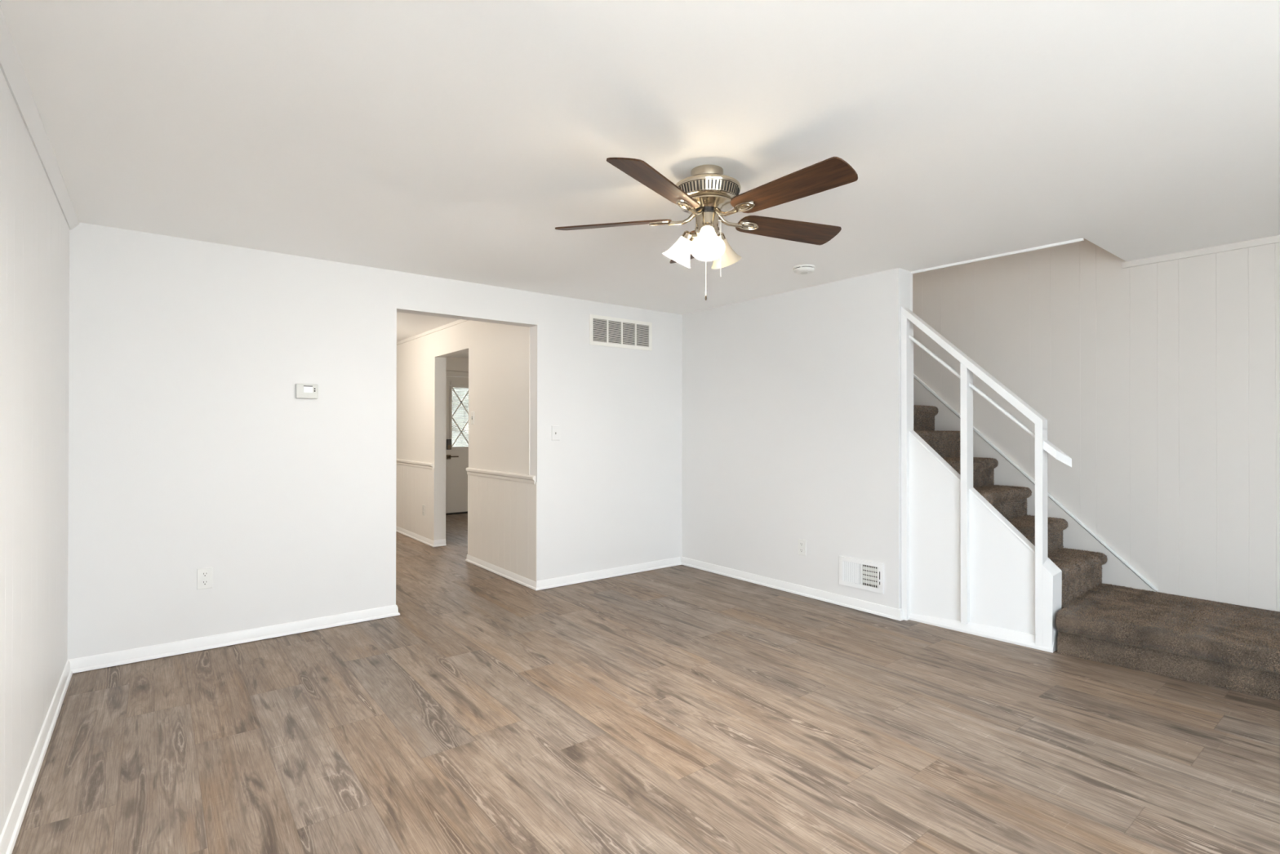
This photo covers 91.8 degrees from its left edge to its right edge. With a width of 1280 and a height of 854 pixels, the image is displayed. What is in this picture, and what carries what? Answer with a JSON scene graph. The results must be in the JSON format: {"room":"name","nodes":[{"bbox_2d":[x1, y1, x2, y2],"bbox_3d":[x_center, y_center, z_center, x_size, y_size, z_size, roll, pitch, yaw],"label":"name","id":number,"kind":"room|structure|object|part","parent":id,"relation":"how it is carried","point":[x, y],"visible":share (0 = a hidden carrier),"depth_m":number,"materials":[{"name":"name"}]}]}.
{"room":"empty living room","nodes":[
{"label":"empty living room","id":0,"kind":"room"},
{"bbox_2d":[0,67,69,835],"bbox_3d":[-1.053,0.092,0.686,0.125,2.290,6.125,0,0,-38],"label":"wall","id":1,"kind":"structure","parent":0,"point":[34,229],"depth_m":2.15,"materials":[{"name":"white paint"}]},
{"bbox_2d":[0,659,72,853],"bbox_3d":[-1.035,1.200,0.775,0.021,0.069,6.000,0,0,-38],"label":"baseboard","id":2,"kind":"structure","parent":1,"relation":"attached to","point":[11,830],"depth_m":2.17,"materials":[{"name":"white wood"}]},
{"bbox_2d":[0,5,79,230],"bbox_3d":[-1.027,-1.030,0.790,0.037,0.046,6.000,0,0,-38],"label":"trim","id":3,"kind":"structure","parent":1,"relation":"attached to","point":[11,65],"depth_m":2.04,"materials":[{"name":"white wood"}]},
{"bbox_2d":[67,222,681,659],"bbox_3d":[-1.286,0.108,4.470,4.418,2.290,0.125,0,0,-38],"label":"wall","id":4,"kind":"structure","parent":0,"point":[192,445],"depth_m":3.70,"materials":[{"name":"white paint"}]},
{"bbox_2d":[196,566,213,589],"bbox_3d":[-2.441,0.849,3.480,0.072,0.117,0.008,0,0,-38],"label":"wall outlet","id":5,"kind":"object","parent":4,"relation":"attached to","point":[204,575],"visible":1,"depth_m":3.48,"materials":[{"name":"white plastic"}]},
{"bbox_2d":[200,579,208,585],"bbox_3d":[-2.439,0.872,3.477,0.035,0.027,0.002,0,0,-38],"label":"socket","id":6,"kind":"object","parent":5,"relation":"attached to","point":[203,582],"depth_m":3.48,"materials":[{"name":"white plastic"}]},
{"bbox_2d":[200,571,208,577],"bbox_3d":[-2.439,0.825,3.478,0.035,0.027,0.002,0,0,-38],"label":"socket","id":7,"kind":"object","parent":5,"relation":"attached to","point":[203,574],"depth_m":3.48,"materials":[{"name":"white plastic"}]},
{"bbox_2d":[68,604,399,673],"bbox_3d":[-2.281,1.211,3.675,1.630,0.069,0.146,0,0,-38],"label":"baseboard","id":8,"kind":"structure","parent":4,"relation":"attached to","point":[172,648],"depth_m":3.53,"materials":[{"name":"white wood"}]},
{"bbox_2d":[295,383,318,399],"bbox_3d":[-2.035,-0.218,3.789,0.120,0.089,0.026,0,0,-38],"label":"thermostat","id":9,"kind":"object","parent":4,"relation":"attached to","point":[302,390],"visible":1,"depth_m":3.78,"materials":[{"name":"grey plastic"}]},
{"bbox_2d":[551,425,559,440],"bbox_3d":[-0.661,0.047,4.874,0.073,0.117,0.007,0,0,-38],"label":"light switch","id":10,"kind":"object","parent":4,"relation":"attached to","point":[555,428],"visible":1,"depth_m":4.87,"materials":[{"name":"white paint"}]},
{"bbox_2d":[465,554,681,590],"bbox_3d":[-0.631,1.221,5.743,1.492,0.069,1.373,0,0,-38],"label":"baseboard","id":11,"kind":"structure","parent":4,"relation":"attached to","point":[620,571],"depth_m":5.17,"materials":[{"name":"white wood"}]},
{"bbox_2d":[589,314,652,351],"bbox_3d":[-0.155,-0.797,5.272,0.652,0.248,0.010,0,0,-38],"label":"air vent","id":12,"kind":"object","parent":4,"relation":"in","point":[610,331],"visible":1,"depth_m":5.26,"materials":[{"name":"metal"}]},
{"bbox_2d":[446,356,468,377],"bbox_3d":[-1.114,0.121,7.572,2.690,2.290,4.551,0,0,-38],"label":"wall","id":13,"kind":"structure","parent":0,"point":[452,363],"depth_m":9.09,"materials":[{"name":"white paint"}]},
{"bbox_2d":[445,376,468,515],"bbox_3d":[-2.516,0.269,9.198,0.875,2.006,0.120,0,0,-38],"label":"door","id":14,"kind":"structure","parent":13,"relation":"in","point":[456,457],"depth_m":9.05,"materials":[{"name":"white paint"}]},
{"bbox_2d":[450,382,468,445],"bbox_3d":[-2.512,-0.187,9.192,0.609,0.929,0.071,0,0,-38],"label":"window","id":15,"kind":"structure","parent":14,"relation":"in","point":[462,384],"depth_m":9.11,"materials":[{"name":"glass"}]},
{"bbox_2d":[446,369,468,377],"bbox_3d":[-2.515,-0.780,9.202,1.055,0.085,0.022,0,0,-38],"label":"trim","id":16,"kind":"structure","parent":13,"relation":"attached to","point":[449,373],"depth_m":9.07,"materials":[{"name":"white paint"}]},
{"bbox_2d":[395,320,528,539],"bbox_3d":[-2.383,0.117,6.912,0.122,2.290,5.075,0,0,-38],"label":"wall","id":17,"kind":"structure","parent":0,"point":[498,353],"depth_m":5.76,"materials":[{"name":"white paint"}]},
{"bbox_2d":[395,458,433,469],"bbox_3d":[-2.884,0.419,7.432,0.026,0.066,2.238,0,0,-38],"label":"trim","id":18,"kind":"structure","parent":17,"relation":"attached to","point":[398,461],"depth_m":6.96,"materials":[{"name":"white paint"}]},
{"bbox_2d":[395,464,434,540],"bbox_3d":[-2.866,0.849,7.422,0.006,0.830,2.274,0,0,-38],"label":"wainscoting","id":19,"kind":"structure","parent":17,"relation":"attached to","point":[415,486],"depth_m":6.98,"materials":[{"name":"white paint"}]},
{"bbox_2d":[395,525,446,546],"bbox_3d":[-2.827,1.227,7.456,0.141,0.069,2.325,0,0,-38],"label":"baseboard","id":20,"kind":"structure","parent":17,"relation":"attached to","point":[435,543],"depth_m":6.79,"materials":[{"name":"white wood"}]},
{"bbox_2d":[422,504,425,515],"bbox_3d":[-2.362,0.908,6.765,0.008,0.117,0.072,0,0,-38],"label":"wall outlet","id":21,"kind":"object","parent":17,"relation":"attached to","point":[423,505],"visible":1,"depth_m":6.76,"materials":[{"name":"grey plastic"}]},
{"bbox_2d":[396,319,468,345],"bbox_3d":[-2.377,-1.013,6.795,0.020,0.030,4.875,0,0,-38],"label":"trim","id":22,"kind":"structure","parent":17,"relation":"attached to","point":[460,321],"depth_m":6.54,"materials":[{"name":"white paint"}]},
{"bbox_2d":[471,411,474,424],"bbox_3d":[-1.557,-0.084,5.742,0.018,0.117,0.074,0,0,-38],"label":"light switch","id":23,"kind":"object","parent":17,"relation":"attached to","point":[472,412],"visible":1,"depth_m":5.74,"materials":[{"name":"white plastic"}]},
{"bbox_2d":[465,467,535,484],"bbox_3d":[-1.219,0.412,5.302,0.026,0.066,1.311,0,0,-38],"label":"trim","id":24,"kind":"structure","parent":17,"relation":"attached to","point":[526,478],"depth_m":5.21,"materials":[{"name":"white paint"}]},
{"bbox_2d":[467,474,537,581],"bbox_3d":[-1.205,0.842,5.297,0.006,0.830,1.330,0,0,-38],"label":"wainscoting","id":25,"kind":"structure","parent":17,"relation":"attached to","point":[502,514],"depth_m":5.21,"materials":[{"name":"white paint"}]},
{"bbox_2d":[528,327,529,475],"bbox_3d":[-0.871,-0.329,4.877,0.006,1.412,0.016,0,0,-38],"label":"trim","id":26,"kind":"structure","parent":17,"relation":"attached to","point":[528,327],"depth_m":4.87,"materials":[{"name":"white paint"}]},
{"bbox_2d":[0,0,1279,358],"bbox_3d":[-0.588,-1.161,4.608,5.680,0.250,11.725,0,0,-38],"label":"ceiling","id":27,"kind":"structure","parent":0,"point":[453,140],"depth_m":2.16,"materials":[{"name":"white paint"}]},
{"bbox_2d":[555,156,857,300],"bbox_3d":[0.304,-0.786,2.507,1.248,0.516,1.211,0,0,-38],"label":"ceiling fan","id":28,"kind":"object","parent":27,"relation":"hanging from","point":[708,194],"visible":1,"depth_m":2.42,"materials":[{"name":"brown wood"}]},
{"bbox_3d":[-0.113,-0.855,2.625,0.496,0.006,0.147,0,14,13],"label":"blade","id":29,"kind":"part","parent":28,"relation":"part of","materials":[{"name":"brown wood"}]},
{"bbox_3d":[0.068,-0.857,2.194,0.147,0.006,0.496,17,8,30],"label":"blade","id":30,"kind":"part","parent":28,"relation":"part of","materials":[{"name":"brown wood"}]},
{"bbox_3d":[0.084,-0.847,2.582,0.096,0.023,0.051,0,0,16],"label":"bracket plate","id":31,"kind":"part","parent":28,"relation":"part of","materials":[{"name":"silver metal"}]},
{"bbox_3d":[0.154,-0.734,2.618,0.125,0.137,0.124,0,0,-9],"label":"lamp shade","id":32,"kind":"part","parent":28,"relation":"part of","materials":[{"name":"white glass"}]},
{"bbox_3d":[0.178,-0.860,2.557,0.124,0.051,0.020,0,0,13],"label":"blade arm","id":33,"kind":"part","parent":28,"relation":"part of","materials":[{"name":"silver metal"}]},
{"bbox_3d":[0.241,-0.853,2.931,0.147,0.006,0.496,-15,1,-5],"label":"blade","id":34,"kind":"part","parent":28,"relation":"part of","materials":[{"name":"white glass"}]},
{"bbox_3d":[0.170,-0.848,2.368,0.051,0.023,0.096,0,0,28],"label":"bracket plate","id":35,"kind":"part","parent":28,"relation":"part of","materials":[{"name":"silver metal"}]},
{"bbox_3d":[0.226,-0.793,2.568,0.059,0.033,0.022,0,0,35],"label":"light arm","id":36,"kind":"part","parent":28,"relation":"part of","materials":[{"name":"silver metal"}]},
{"bbox_3d":[0.223,-0.860,2.450,0.020,0.051,0.124,0,0,31],"label":"blade arm","id":37,"kind":"part","parent":28,"relation":"part of","materials":[{"name":"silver metal"}]},
{"bbox_3d":[0.274,-0.685,2.582,0.004,0.282,0.004,0,0,-38],"label":"pull chain","id":38,"kind":"part","parent":28,"relation":"part of","materials":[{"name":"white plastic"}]},
{"bbox_3d":[0.259,-0.720,2.388,0.124,0.136,0.125,0,0,-38],"label":"lamp shade","id":39,"kind":"part","parent":28,"relation":"part of","materials":[{"name":"white glass"}]},
{"bbox_3d":[0.262,-0.732,2.410,0.060,0.083,0.062,0,0,-38],"label":"bulb","id":40,"kind":"part","parent":28,"relation":"part of","materials":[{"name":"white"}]},
{"bbox_3d":[0.330,-0.730,2.534,0.004,0.233,0.004,0,0,-8],"label":"pull chain","id":41,"kind":"part","parent":28,"relation":"part of","materials":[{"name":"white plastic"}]},
{"bbox_3d":[0.339,-0.860,2.460,0.020,0.051,0.124,0,0,-41],"label":"blade arm","id":42,"kind":"part","parent":28,"relation":"part of","materials":[{"name":"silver metal"}]},
{"bbox_3d":[0.368,-0.733,2.646,0.125,0.137,0.124,0,0,-6],"label":"lamp shade","id":43,"kind":"part","parent":28,"relation":"part of","materials":[{"name":"white glass"}]},
{"bbox_3d":[0.365,-0.860,2.573,0.124,0.051,0.020,0,0,-23],"label":"blade arm","id":44,"kind":"part","parent":28,"relation":"part of","materials":[{"name":"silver metal"}]},
{"bbox_3d":[0.400,-0.847,2.384,0.051,0.023,0.096,0,0,-38],"label":"bracket plate","id":45,"kind":"part","parent":28,"relation":"part of","materials":[{"name":"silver metal"}]},
{"bbox_3d":[0.456,-0.846,2.608,0.093,0.023,0.055,0,0,-38],"label":"bracket plate","id":46,"kind":"part","parent":28,"relation":"part of","materials":[{"name":"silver metal"}]},
{"bbox_3d":[0.641,-0.854,2.688,0.496,0.006,0.147,0,-15,-23],"label":"blade","id":47,"kind":"part","parent":28,"relation":"part of","materials":[{"name":"brown wood"}]},
{"bbox_3d":[0.534,-0.856,2.233,0.147,0.006,0.496,19,-13,-39],"label":"blade","id":48,"kind":"part","parent":28,"relation":"part of","materials":[{"name":"brown wood"}]},
{"bbox_2d":[792,264,814,275],"bbox_3d":[1.062,-1.015,4.019,0.140,0.043,0.140,0,0,-38],"label":"smoke detector","id":49,"kind":"object","parent":27,"relation":"attached to","point":[802,269],"visible":1,"depth_m":3.98,"materials":[{"name":"white plastic"}]},
{"bbox_2d":[12,513,1279,853],"bbox_3d":[-1.001,1.305,4.863,6.000,0.100,11.600,0,0,-38],"label":"floor","id":50,"kind":"structure","parent":0,"point":[679,708],"depth_m":2.48,"materials":[{"name":"brown laminate"}]},
{"bbox_2d":[901,306,1071,652],"bbox_3d":[2.060,0.231,3.761,0.128,2.043,0.908,0,0,-45],"label":"stair railing","id":51,"kind":"object","parent":50,"relation":"on","point":[966,567],"visible":0.98,"depth_m":3.78,"materials":[{"name":"white wood"}]},
{"bbox_3d":[1.757,0.257,4.073,0.112,1.995,0.036,0,0,-44],"label":"post","id":52,"kind":"part","parent":51,"relation":"part of","materials":[{"name":"white wood"}]},
{"bbox_3d":[1.877,0.636,3.937,0.013,1.195,0.325,0,0,-44],"label":"panel","id":53,"kind":"part","parent":51,"relation":"part of","materials":[{"name":"white wood"}]},
{"bbox_3d":[2.010,0.399,3.814,0.112,1.588,0.038,0,0,-44],"label":"post","id":54,"kind":"part","parent":51,"relation":"part of","materials":[{"name":"white wood"}]},
{"bbox_3d":[2.018,-0.269,3.811,0.035,0.709,0.760,0,0,-44],"label":"handrail","id":55,"kind":"part","parent":51,"relation":"part of","materials":[{"name":"white wood"}]},
{"bbox_3d":[2.022,-0.386,3.805,0.112,0.809,0.793,0,0,-44],"label":"rail","id":56,"kind":"part","parent":51,"relation":"part of","materials":[{"name":"white wood"}]},
{"bbox_3d":[2.035,1.218,3.754,0.054,0.070,0.808,0,0,-42],"label":"moulding","id":57,"kind":"part","parent":51,"relation":"part of","materials":[{"name":"white wood"}]},
{"bbox_3d":[2.142,0.811,3.666,0.013,0.844,0.356,0,0,-44],"label":"panel","id":58,"kind":"part","parent":51,"relation":"part of","materials":[{"name":"white wood"}]},
{"bbox_3d":[2.285,0.617,3.531,0.112,1.270,0.038,0,0,-44],"label":"post","id":59,"kind":"part","parent":51,"relation":"part of","materials":[{"name":"white wood"}]},
{"bbox_3d":[2.347,0.146,3.494,0.098,0.159,0.125,0,0,-44],"label":"handrail","id":60,"kind":"part","parent":51,"relation":"part of","materials":[{"name":"white wood"}]},
{"bbox_2d":[913,404,1279,700],"bbox_3d":[2.633,0.161,3.695,0.905,2.202,4.380,0,0,-38],"label":"staircase","id":61,"kind":"structure","parent":50,"relation":"on","point":[1235,647],"depth_m":3.32,"materials":[{"name":"brown carpet"}]},
{"bbox_2d":[681,267,909,608],"bbox_3d":[1.088,0.112,4.908,0.138,2.290,2.109,0,0,-38],"label":"wall","id":62,"kind":"structure","parent":0,"point":[791,401],"depth_m":4.68,"materials":[{"name":"white paint"}]},
{"bbox_2d":[680,556,904,620],"bbox_3d":[1.043,1.219,4.854,0.051,0.069,2.132,0,0,-38],"label":"baseboard","id":63,"kind":"structure","parent":62,"relation":"attached to","point":[891,612],"depth_m":4.62,"materials":[{"name":"white wood"}]},
{"bbox_2d":[797,538,806,555],"bbox_3d":[1.208,0.898,4.630,0.008,0.117,0.072,0,0,-38],"label":"wall outlet","id":64,"kind":"object","parent":62,"relation":"attached to","point":[802,544],"visible":1,"depth_m":4.62,"materials":[{"name":"white plastic"}]},
{"bbox_2d":[839,555,884,593],"bbox_3d":[1.506,1.006,4.240,0.020,0.200,0.335,0,0,-38],"label":"air vent","id":65,"kind":"object","parent":62,"relation":"in","point":[861,574],"visible":1,"depth_m":4.23,"materials":[{"name":"white metal"}]},
{"bbox_2d":[909,237,1084,311],"bbox_3d":[2.113,-0.502,3.774,0.040,1.110,0.976,0,0,-40],"label":"trim","id":66,"kind":"structure","parent":62,"relation":"attached to","point":[912,273],"depth_m":3.80,"materials":[{"name":"white wood"}]},
{"bbox_2d":[912,238,1279,611],"bbox_3d":[3.065,-1.195,3.989,0.125,4.900,6.250,0,0,-38],"label":"wall","id":67,"kind":"structure","parent":0,"point":[1159,383],"depth_m":3.83,"materials":[{"name":"white paint"}]},
{"bbox_2d":[913,373,1158,591],"bbox_3d":[2.460,-0.013,4.644,0.012,2.036,2.215,0,0,-38],"label":"trim","id":68,"kind":"structure","parent":67,"relation":"attached to","point":[1115,572],"depth_m":4.30,"materials":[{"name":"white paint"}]},
{"bbox_2d":[1121,235,1279,268],"bbox_3d":[3.946,-1.022,2.745,0.017,0.036,2.955,0,0,-38],"label":"trim","id":69,"kind":"structure","parent":67,"relation":"attached to","point":[1274,239],"depth_m":3.60,"materials":[{"name":"white paint"}]},
{"label":"outside","id":70,"kind":"structure","parent":0,"visible":0},
{"bbox_3d":[3.462,1.430,1.751,60.000,0.130,70.000,0,0,-38],"label":"ground","id":71,"kind":"structure","parent":70,"visible":0},
{"bbox_2d":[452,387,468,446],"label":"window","id":72,"kind":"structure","parent":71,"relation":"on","point":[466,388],"depth_m":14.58,"materials":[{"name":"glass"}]}
]}

